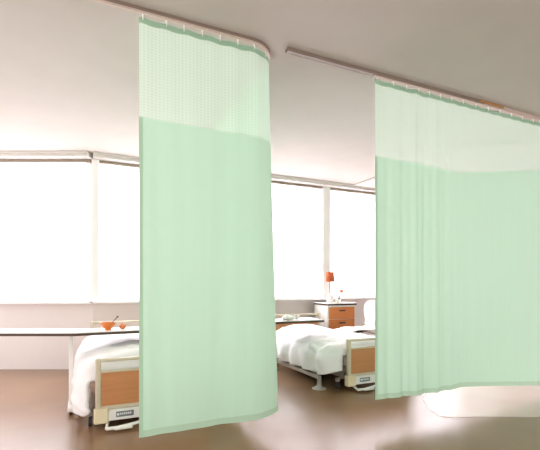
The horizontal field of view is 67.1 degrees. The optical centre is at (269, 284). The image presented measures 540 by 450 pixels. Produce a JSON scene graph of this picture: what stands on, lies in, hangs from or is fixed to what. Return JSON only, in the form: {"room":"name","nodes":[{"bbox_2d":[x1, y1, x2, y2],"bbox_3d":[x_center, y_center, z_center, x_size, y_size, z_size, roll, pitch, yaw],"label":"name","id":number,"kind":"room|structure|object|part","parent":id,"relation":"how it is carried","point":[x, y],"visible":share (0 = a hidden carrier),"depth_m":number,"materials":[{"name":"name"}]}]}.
{"room":"hospital room","nodes":[
{"label":"hospital room","id":0,"kind":"room"},
{"bbox_2d":[0,303,92,368],"bbox_3d":[-3.824,-0.325,5.886,2.600,3.050,0.180,0,0,0],"label":"wall","id":1,"kind":"structure","parent":0,"point":[16,352],"depth_m":5.79,"materials":[{"name":"paint"}]},
{"bbox_2d":[0,163,90,300],"bbox_3d":[-3.809,-0.772,5.886,2.430,2.015,0.060,0,0,0],"label":"window","id":2,"kind":"structure","parent":1,"relation":"in","point":[1,163],"depth_m":5.88,"materials":[{"name":"white paint"}]},
{"bbox_3d":[-3.809,-0.772,5.886,2.350,1.935,0.010,0,0,0],"label":"pane","id":3,"kind":"part","parent":2,"relation":"part of","materials":[{"name":"white glass"}]},
{"bbox_2d":[0,159,91,299],"bbox_3d":[-3.807,-0.780,5.766,2.535,1.994,0.066,0,0,0],"label":"window blind","id":4,"kind":"object","parent":2,"relation":"attached to","point":[45,242],"visible":1,"depth_m":5.77,"materials":[{"name":"white fabric"}]},
{"bbox_3d":[-3.807,-1.756,5.774,2.535,0.042,0.050,0,0,0],"label":"head rail","id":5,"kind":"part","parent":4,"relation":"part of","materials":[{"name":"silver metal"}]},
{"bbox_3d":[-3.807,0.208,5.773,2.529,0.018,0.022,0,0,0],"label":"rail","id":6,"kind":"part","parent":4,"relation":"part of","materials":[{"name":"white plastic"}]},
{"bbox_2d":[0,151,92,159],"bbox_3d":[-3.819,-1.815,5.706,2.610,0.069,0.180,0,0,0],"label":"trim","id":7,"kind":"structure","parent":1,"relation":"attached to","point":[3,154],"depth_m":5.64,"materials":[{"name":"white paint"}]},
{"bbox_2d":[0,301,92,303],"bbox_3d":[-3.824,0.249,5.721,2.600,0.032,0.150,0,0,0],"label":"trim","id":8,"kind":"structure","parent":1,"relation":"attached to","point":[1,302],"depth_m":5.65,"materials":[{"name":"white paint"}]},
{"bbox_2d":[91,159,98,301],"bbox_3d":[-2.518,-0.772,5.859,0.095,2.015,0.210,0,0,-25],"label":"trim","id":9,"kind":"structure","parent":1,"relation":"attached to","point":[95,163],"depth_m":5.76,"materials":[{"name":"white paint"}]},
{"bbox_2d":[93,297,374,335],"bbox_3d":[1.460,-0.325,7.736,8.860,3.050,0.180,0,0,-25],"label":"wall","id":10,"kind":"structure","parent":0,"point":[125,311],"depth_m":7.02,"materials":[{"name":"paint"}]},
{"bbox_2d":[100,164,138,300],"bbox_3d":[-1.659,-0.772,6.295,1.790,2.015,0.060,0,0,-25],"label":"window","id":11,"kind":"structure","parent":10,"relation":"in","point":[100,164],"depth_m":6.01,"materials":[{"name":"white paint"}]},
{"bbox_2d":[99,160,138,299],"bbox_3d":[-1.617,-0.780,6.182,1.800,1.994,0.065,0,0,-25],"label":"window blind","id":12,"kind":"object","parent":11,"relation":"attached to","point":[119,230],"visible":0.41,"depth_m":5.91,"materials":[{"name":"white fabric"}]},
{"bbox_3d":[-1.621,-1.756,6.189,1.800,0.042,0.050,0,0,-25],"label":"head rail","id":13,"kind":"part","parent":12,"relation":"part of","materials":[{"name":"silver metal"}]},
{"bbox_3d":[-1.620,0.208,6.188,1.794,0.018,0.022,0,0,-25],"label":"rail","id":14,"kind":"part","parent":12,"relation":"part of","materials":[{"name":"white plastic"}]},
{"bbox_3d":[-1.659,-0.772,6.295,1.710,1.935,0.010,0,0,-25],"label":"pane","id":15,"kind":"part","parent":11,"relation":"part of","materials":[{"name":"white glass"}]},
{"bbox_2d":[93,151,374,192],"bbox_3d":[1.535,-1.815,7.572,8.860,0.069,0.180,0,0,-25],"label":"trim","id":16,"kind":"structure","parent":10,"relation":"attached to","point":[96,155],"depth_m":6.97,"materials":[{"name":"white paint"}]},
{"bbox_2d":[93,297,374,303],"bbox_3d":[1.529,0.249,7.586,8.860,0.032,0.150,0,0,-25],"label":"trim","id":17,"kind":"structure","parent":10,"relation":"attached to","point":[343,298],"depth_m":6.99,"materials":[{"name":"white paint"}]},
{"bbox_2d":[272,184,318,298],"bbox_3d":[0.084,-0.772,7.100,1.770,2.015,0.060,0,0,-25],"label":"window","id":18,"kind":"structure","parent":10,"relation":"in","point":[272,184],"depth_m":7.27,"materials":[{"name":"white paint"}]},
{"bbox_2d":[272,181,322,297],"bbox_3d":[0.139,-0.780,6.994,1.770,1.994,0.065,0,0,-25],"label":"window blind","id":19,"kind":"object","parent":18,"relation":"attached to","point":[297,244],"visible":0.62,"depth_m":7.15,"materials":[{"name":"white fabric"}]},
{"bbox_3d":[0.136,-1.756,7.001,1.770,0.042,0.050,0,0,-25],"label":"head rail","id":20,"kind":"part","parent":19,"relation":"part of","materials":[{"name":"silver metal"}]},
{"bbox_3d":[0.136,0.208,7.000,1.764,0.018,0.022,0,0,-25],"label":"rail","id":21,"kind":"part","parent":19,"relation":"part of","materials":[{"name":"white plastic"}]},
{"bbox_3d":[0.084,-0.772,7.100,1.690,1.935,0.010,0,0,-25],"label":"pane","id":22,"kind":"part","parent":18,"relation":"part of","materials":[{"name":"white glass"}]},
{"bbox_2d":[319,187,329,297],"bbox_3d":[0.984,-0.772,7.478,0.160,2.015,0.210,0,0,-25],"label":"trim","id":23,"kind":"structure","parent":10,"relation":"attached to","point":[325,192],"depth_m":7.37,"materials":[{"name":"white paint"}]},
{"bbox_2d":[330,191,374,297],"bbox_3d":[1.882,-0.772,7.931,1.830,2.015,0.060,0,0,-25],"label":"window","id":24,"kind":"structure","parent":10,"relation":"in","point":[330,191],"depth_m":7.77,"materials":[{"name":"white paint"}]},
{"bbox_2d":[330,188,374,296],"bbox_3d":[1.927,-0.780,7.820,1.830,1.994,0.065,0,0,-25],"label":"window blind","id":25,"kind":"object","parent":24,"relation":"attached to","point":[352,243],"visible":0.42,"depth_m":7.65,"materials":[{"name":"white fabric"}]},
{"bbox_3d":[1.924,-1.756,7.827,1.830,0.042,0.050,0,0,-25],"label":"head rail","id":26,"kind":"part","parent":25,"relation":"part of","materials":[{"name":"silver metal"}]},
{"bbox_3d":[1.925,0.208,7.826,1.824,0.018,0.022,0,0,-25],"label":"rail","id":27,"kind":"part","parent":25,"relation":"part of","materials":[{"name":"white plastic"}]},
{"bbox_3d":[1.882,-0.772,7.931,1.750,1.935,0.010,0,0,-25],"label":"pane","id":28,"kind":"part","parent":24,"relation":"part of","materials":[{"name":"white glass"}]},
{"bbox_2d":[354,177,374,187],"bbox_3d":[4.384,-1.837,6.615,4.450,0.024,4.268,0,0,-25],"label":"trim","id":29,"kind":"structure","parent":10,"relation":"attached to","point":[370,182],"depth_m":7.32,"materials":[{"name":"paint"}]},
{"bbox_2d":[0,0,539,183],"bbox_3d":[1.953,-1.910,3.855,11.620,0.120,10.161,0,0,-25],"label":"ceiling","id":30,"kind":"structure","parent":0,"point":[69,69],"depth_m":3.41,"materials":[{"name":"paint"}]},
{"bbox_2d":[88,0,269,58],"bbox_3d":[-1.630,-1.831,4.101,2.282,0.035,3.187,0,0,-25],"label":"track","id":31,"kind":"object","parent":30,"relation":"attached to","point":[118,4],"visible":0.65,"depth_m":2.82,"materials":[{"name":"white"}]},
{"bbox_2d":[139,13,277,437],"bbox_3d":[-0.931,-0.399,4.149,1.101,2.828,2.686,0,0,-25],"label":"curtain","id":32,"kind":"object","parent":31,"relation":"hanging from","point":[208,353],"visible":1,"depth_m":2.90,"materials":[{"name":"green fabric"}]},
{"bbox_3d":[-0.396,-1.434,2.955,1.058,0.632,0.166,0,0,-36],"label":"net panel","id":33,"kind":"part","parent":32,"relation":"part of","materials":[{"name":"green fabric"}]},
{"bbox_2d":[285,47,539,121],"bbox_3d":[2.014,-1.831,4.045,4.150,0.037,0.049,0,0,-25],"label":"track","id":34,"kind":"object","parent":30,"relation":"attached to","point":[288,50],"visible":1,"depth_m":3.66,"materials":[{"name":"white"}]},
{"bbox_2d":[375,77,539,399],"bbox_3d":[2.267,-0.334,4.168,2.988,2.958,0.053,0,0,-25],"label":"curtain","id":35,"kind":"object","parent":34,"relation":"hanging from","point":[457,184],"visible":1,"depth_m":3.92,"materials":[{"name":"green fabric"}]},
{"bbox_3d":[2.268,-1.425,4.165,2.988,0.659,0.028,0,0,-25],"label":"net panel","id":36,"kind":"part","parent":35,"relation":"part of","materials":[{"name":"green fabric"}]},
{"bbox_3d":[2.253,-1.837,4.135,0.360,0.022,0.012,0,0,-25],"label":"splice plate","id":37,"kind":"part","parent":34,"relation":"part of","materials":[{"name":"brown"}]},
{"bbox_2d":[0,358,539,449],"bbox_3d":[1.953,1.260,3.855,11.620,0.120,10.161,0,0,-25],"label":"floor","id":38,"kind":"structure","parent":0,"point":[34,414],"depth_m":3.43,"materials":[{"name":"beige plastic"}]},
{"bbox_2d":[0,326,138,414],"bbox_3d":[-2.046,0.820,4.035,2.791,0.759,0.674,0,0,-10],"label":"table","id":39,"kind":"object","parent":38,"relation":"on","point":[115,330],"visible":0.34,"depth_m":3.87,"materials":[{"name":"white plastic"}]},
{"bbox_3d":[-1.907,0.806,3.900,0.036,0.668,0.060,0,0,-25],"label":"leg","id":40,"kind":"part","parent":39,"relation":"part of","materials":[{"name":"white plastic"}]},
{"bbox_2d":[100,322,115,329],"bbox_3d":[-1.581,0.403,3.974,0.144,0.074,0.143,0,0,-25],"label":"bowl","id":41,"kind":"object","parent":39,"relation":"on","point":[107,325],"visible":1,"depth_m":3.93,"materials":[{"name":"orange ceramic"}]},
{"bbox_2d":[119,323,125,328],"bbox_3d":[-1.460,0.406,4.029,0.062,0.065,0.062,0,0,-25],"label":"tangerine","id":42,"kind":"object","parent":39,"relation":"on","point":[121,326],"visible":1,"depth_m":4.01,"materials":[{"name":"orange food"}]},
{"bbox_2d":[87,320,138,430],"bbox_3d":[-1.446,0.835,4.435,1.009,0.729,2.235,0,0,-25],"label":"hospital bed","id":43,"kind":"object","parent":38,"relation":"on","point":[116,390],"visible":0.4,"depth_m":3.41,"materials":[{"name":"beige metal"}]},
{"bbox_2d":[70,333,138,416],"bbox_3d":[-1.413,0.832,4.283,1.226,0.571,1.633,0,0,-25],"label":"duvet","id":44,"kind":"object","parent":43,"relation":"on","point":[93,347],"visible":0.5,"depth_m":3.56,"materials":[{"name":"white fabric"}]},
{"bbox_3d":[-1.890,0.735,5.436,0.930,0.530,0.045,0,0,-25],"label":"headboard","id":45,"kind":"part","parent":43,"relation":"part of","materials":[{"name":"beige metal"}]},
{"bbox_3d":[-1.019,0.823,3.553,0.930,0.425,0.045,0,0,-25],"label":"footboard","id":46,"kind":"part","parent":43,"relation":"part of","materials":[{"name":"brown wood"}]},
{"bbox_3d":[-1.019,0.868,3.553,0.840,0.275,0.021,0,0,-25],"label":"wood panel","id":47,"kind":"part","parent":43,"relation":"part of","materials":[{"name":"brown wood"}]},
{"bbox_3d":[-1.222,1.083,3.432,0.140,0.045,0.004,0,0,-25],"label":"label plate","id":48,"kind":"part","parent":43,"relation":"part of","materials":[{"name":"grey"}]},
{"bbox_2d":[276,317,323,323],"bbox_3d":[0.027,0.820,5.091,1.286,0.759,0.386,0,0,-25],"label":"table","id":49,"kind":"object","parent":38,"relation":"on","point":[307,319],"visible":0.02,"depth_m":5.08,"materials":[{"name":"white plastic"}]},
{"bbox_2d":[282,314,294,319],"bbox_3d":[0.230,0.403,5.129,0.180,0.074,0.180,0,0,-25],"label":"covered dish","id":50,"kind":"object","parent":49,"relation":"on","point":[285,317],"visible":0.99,"depth_m":5.08,"materials":[{"name":"white plastic"}]},
{"bbox_3d":[0.230,0.391,5.129,0.152,0.050,0.152,0,0,-25],"label":"lid","id":51,"kind":"part","parent":50,"relation":"part of","materials":[{"name":"white plastic"}]},
{"bbox_2d":[275,313,374,390],"bbox_3d":[0.752,0.835,5.616,1.257,0.730,2.235,0,0,-25],"label":"hospital bed","id":52,"kind":"object","parent":38,"relation":"on","point":[358,362],"visible":0.38,"depth_m":4.68,"materials":[{"name":"beige metal"}]},
{"bbox_3d":[0.421,0.780,6.669,0.840,0.380,0.021,0,0,-25],"label":"wood panel","id":53,"kind":"part","parent":52,"relation":"part of","materials":[{"name":"brown wood"}]},
{"bbox_3d":[0.421,0.735,6.669,0.930,0.530,0.045,0,0,-25],"label":"headboard","id":54,"kind":"part","parent":52,"relation":"part of","materials":[{"name":"beige metal"}]},
{"bbox_3d":[0.350,1.067,5.571,0.360,0.045,1.780,0,0,-25],"label":"rail","id":55,"kind":"part","parent":52,"relation":"part of","materials":[{"name":"beige metal"}]},
{"bbox_2d":[276,324,374,374],"bbox_3d":[0.815,0.808,5.477,1.287,0.428,1.622,0,0,-25],"label":"duvet","id":56,"kind":"object","parent":52,"relation":"on","point":[314,348],"visible":0.66,"depth_m":5.04,"materials":[{"name":"white fabric"}]},
{"bbox_3d":[0.856,1.025,5.728,0.890,0.170,2.020,0,0,-25],"label":"bed frame","id":57,"kind":"part","parent":52,"relation":"part of","materials":[{"name":"beige paint"}]},
{"bbox_3d":[0.856,0.854,5.728,0.890,0.168,2.000,0,0,-25],"label":"mattress","id":58,"kind":"part","parent":52,"relation":"part of","materials":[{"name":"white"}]},
{"bbox_3d":[1.292,0.823,4.786,0.930,0.425,0.045,0,0,-25],"label":"footboard","id":59,"kind":"part","parent":52,"relation":"part of","materials":[{"name":"brown wood"}]},
{"bbox_3d":[1.292,0.868,4.786,0.840,0.275,0.021,0,0,-25],"label":"wood panel","id":60,"kind":"part","parent":52,"relation":"part of","materials":[{"name":"brown wood"}]},
{"bbox_3d":[1.089,1.083,4.665,0.140,0.045,0.004,0,0,-25],"label":"label plate","id":61,"kind":"part","parent":52,"relation":"part of","materials":[{"name":"grey"}]},
{"bbox_2d":[314,302,356,332],"bbox_3d":[1.129,0.752,7.057,0.584,0.895,0.454,0,0,-25],"label":"nightstand","id":62,"kind":"object","parent":38,"relation":"on","point":[335,315],"visible":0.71,"depth_m":6.87,"materials":[{"name":"white wood"}]},
{"bbox_2d":[325,272,334,302],"bbox_3d":[1.029,0.042,6.975,0.159,0.525,0.159,0,0,-25],"label":"table lamp","id":63,"kind":"object","parent":62,"relation":"on","point":[329,275],"visible":1,"depth_m":6.92,"materials":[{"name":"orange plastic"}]},
{"bbox_3d":[1.029,-0.138,6.975,0.159,0.165,0.159,0,0,-25],"label":"lamp shade","id":64,"kind":"part","parent":63,"relation":"part of","materials":[{"name":"fabric"}]},
{"bbox_2d":[335,287,342,302],"bbox_3d":[1.206,0.165,7.081,0.080,0.279,0.154,0,0,42],"label":"flower vase","id":65,"kind":"object","parent":62,"relation":"on","point":[341,290],"visible":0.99,"depth_m":7.05,"materials":[{"name":"clear glass"}]},
{"bbox_3d":[1.214,0.676,6.873,0.510,0.197,0.020,0,0,-25],"label":"drawer","id":66,"kind":"part","parent":62,"relation":"part of","materials":[{"name":"brown wood"}]},
{"bbox_3d":[1.214,0.471,6.873,0.510,0.198,0.020,0,0,-25],"label":"drawer","id":67,"kind":"part","parent":62,"relation":"part of","materials":[{"name":"brown wood"}]},
{"bbox_2d":[339,300,374,334],"bbox_3d":[1.432,0.719,6.390,0.600,0.956,0.495,0,0,-25],"label":"shell chair","id":68,"kind":"object","parent":38,"relation":"on","point":[369,306],"visible":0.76,"depth_m":6.50,"materials":[{"name":"white plastic"}]},
{"bbox_2d":[423,385,539,417],"bbox_3d":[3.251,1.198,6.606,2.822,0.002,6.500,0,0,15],"label":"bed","id":69,"kind":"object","parent":38,"relation":"on","point":[478,401],"depth_m":4.18,"materials":[{"name":"fabric"}]}
]}

